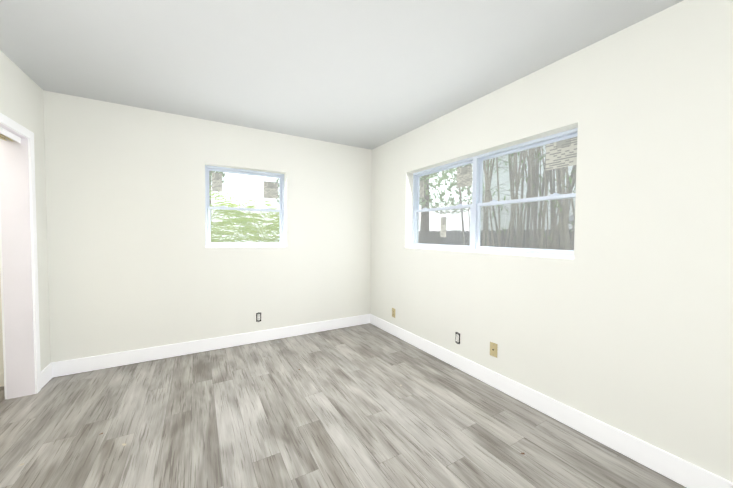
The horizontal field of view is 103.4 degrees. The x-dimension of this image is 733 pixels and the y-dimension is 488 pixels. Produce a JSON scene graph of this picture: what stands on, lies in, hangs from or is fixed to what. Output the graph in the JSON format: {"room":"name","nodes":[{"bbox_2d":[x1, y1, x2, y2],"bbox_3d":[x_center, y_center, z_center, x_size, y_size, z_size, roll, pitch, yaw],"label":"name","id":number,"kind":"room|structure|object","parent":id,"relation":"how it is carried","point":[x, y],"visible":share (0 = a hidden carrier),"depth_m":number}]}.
{"room":"empty bedroom","nodes":[
{"label":"empty bedroom","id":0,"kind":"room"},
{"bbox_2d":[0,50,50,371],"bbox_3d":[-1.586,0.015,0.397,0.140,2.450,4.700,-1,2,-30],"label":"wall","id":1,"kind":"structure","parent":0,"point":[21,98],"depth_m":2.32},
{"bbox_2d":[0,373,3,386],"bbox_3d":[-2.495,1.145,1.182,0.660,0.105,2.500,-1,2,-30],"label":"baseboard","id":2,"kind":"structure","parent":1,"relation":"attached to","point":[1,379],"depth_m":2.35},
{"bbox_2d":[0,127,20,142],"bbox_3d":[-2.147,-0.740,1.345,0.082,0.040,1.841,-1,2,-30],"label":"track rail","id":3,"kind":"object","parent":1,"relation":"attached to","point":[6,134],"visible":1,"depth_m":2.05},
{"bbox_2d":[0,123,34,398],"bbox_3d":[-2.155,0.206,1.375,0.148,1.975,1.890,-1,2,-30],"label":"door frame","id":4,"kind":"structure","parent":1,"relation":"attached to","point":[17,264],"depth_m":2.17},
{"bbox_2d":[0,113,40,398],"bbox_3d":[-2.155,0.184,1.374,0.172,2.020,1.980,-1,2,-30],"label":"trim","id":5,"kind":"structure","parent":1,"relation":"attached to","point":[15,126],"depth_m":2.22},
{"bbox_2d":[0,90,371,373],"bbox_3d":[-1.676,-0.080,3.180,4.313,2.440,0.200,-1,2,-30],"label":"wall","id":6,"kind":"structure","parent":0,"point":[134,263],"depth_m":2.92},
{"bbox_2d":[44,314,367,381],"bbox_3d":[-1.343,1.072,3.291,3.180,0.129,0.016,-1,2,-30],"label":"baseboard","id":7,"kind":"structure","parent":6,"relation":"attached to","point":[61,368],"depth_m":2.98},
{"bbox_2d":[205,165,283,246],"bbox_3d":[-1.395,-0.412,3.375,0.850,0.885,0.075,-1,2,-30],"label":"window","id":8,"kind":"structure","parent":6,"relation":"in","point":[270,190],"depth_m":3.36},
{"bbox_2d":[256,312,260,321],"bbox_3d":[-1.244,0.846,3.345,0.054,0.112,0.010,-1,2,-30],"label":"electrical outlet","id":9,"kind":"object","parent":6,"relation":"attached to","point":[258,316],"visible":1,"depth_m":3.34},
{"bbox_2d":[0,0,682,149],"bbox_3d":[-0.430,-1.282,1.024,4.313,0.120,5.100,-1,2,-30],"label":"ceiling","id":10,"kind":"structure","parent":0,"point":[369,74],"depth_m":1.89},
{"bbox_2d":[0,323,685,487],"bbox_3d":[-0.451,1.267,1.106,4.313,0.100,5.100,-1,2,-30],"label":"floor","id":11,"kind":"structure","parent":0,"point":[341,408],"depth_m":1.87},
{"bbox_2d":[370,0,732,481],"bbox_3d":[1.386,-0.018,2.016,0.200,2.440,4.900,-1,2,-30],"label":"wall","id":12,"kind":"structure","parent":0,"point":[622,321],"depth_m":1.69},
{"bbox_2d":[206,246,573,259],"bbox_3d":[-0.156,0.066,2.539,2.137,0.010,2.648,-1,2,-30],"label":"window sill","id":13,"kind":"structure","parent":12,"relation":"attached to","point":[570,258],"depth_m":2.58},
{"bbox_2d":[455,332,459,343],"bbox_3d":[0.857,0.887,2.730,0.010,0.112,0.054,-1,2,-30],"label":"electrical outlet","id":14,"kind":"object","parent":12,"relation":"attached to","point":[457,337],"visible":1,"depth_m":2.72},
{"bbox_2d":[490,342,497,357],"bbox_3d":[1.051,0.875,2.398,0.010,0.114,0.070,-1,2,-30],"label":"outlet plate","id":15,"kind":"object","parent":12,"relation":"attached to","point":[493,348],"visible":1,"depth_m":2.40},
{"bbox_2d":[412,128,577,257],"bbox_3d":[1.026,-0.370,2.701,0.075,0.879,1.763,-1,2,-30],"label":"window","id":16,"kind":"structure","parent":12,"relation":"in","point":[561,150],"depth_m":2.49},
{"bbox_2d":[368,314,732,487],"bbox_3d":[1.234,1.131,2.086,0.013,0.129,4.700,-1,2,-30],"label":"baseboard","id":17,"kind":"structure","parent":12,"relation":"attached to","point":[684,473],"depth_m":1.84},
{"label":"outside","id":18,"kind":"structure","parent":0,"visible":0},
{"bbox_3d":[-0.928,1.499,9.353,70.000,0.200,70.000,-1,2,-30],"label":"ground","id":19,"kind":"structure","parent":18,"visible":0},
{"bbox_2d":[207,186,278,241],"bbox_3d":[-1.865,-0.087,6.580,6.563,3.136,4.424,-1,2,-30],"label":"palms","id":20,"kind":"object","parent":19,"relation":"on","point":[240,222],"depth_m":5.30},
{"bbox_2d":[209,165,484,235],"bbox_3d":[-3.123,-3.413,15.513,15.524,9.358,16.257,-1,2,-30],"label":"trees","id":21,"kind":"object","parent":19,"relation":"on","point":[428,197],"depth_m":11.40},
{"bbox_2d":[419,229,574,249],"bbox_3d":[4.536,0.624,5.617,0.060,1.875,30.096,-1,2,-30],"label":"fence","id":22,"kind":"object","parent":19,"relation":"on","point":[460,242],"depth_m":8.49},
{"bbox_2d":[457,145,576,249],"bbox_3d":[2.419,-2.132,4.333,3.570,7.446,5.200,-1,2,-30],"label":"bamboo","id":23,"kind":"object","parent":19,"relation":"on","point":[534,177],"depth_m":4.06},
{"bbox_2d":[481,145,575,230],"bbox_3d":[13.062,-1.915,6.973,11.600,7.000,21.000,-1,2,-30],"label":"house","id":24,"kind":"structure","parent":19,"relation":"on","point":[502,170],"depth_m":12.55}
]}

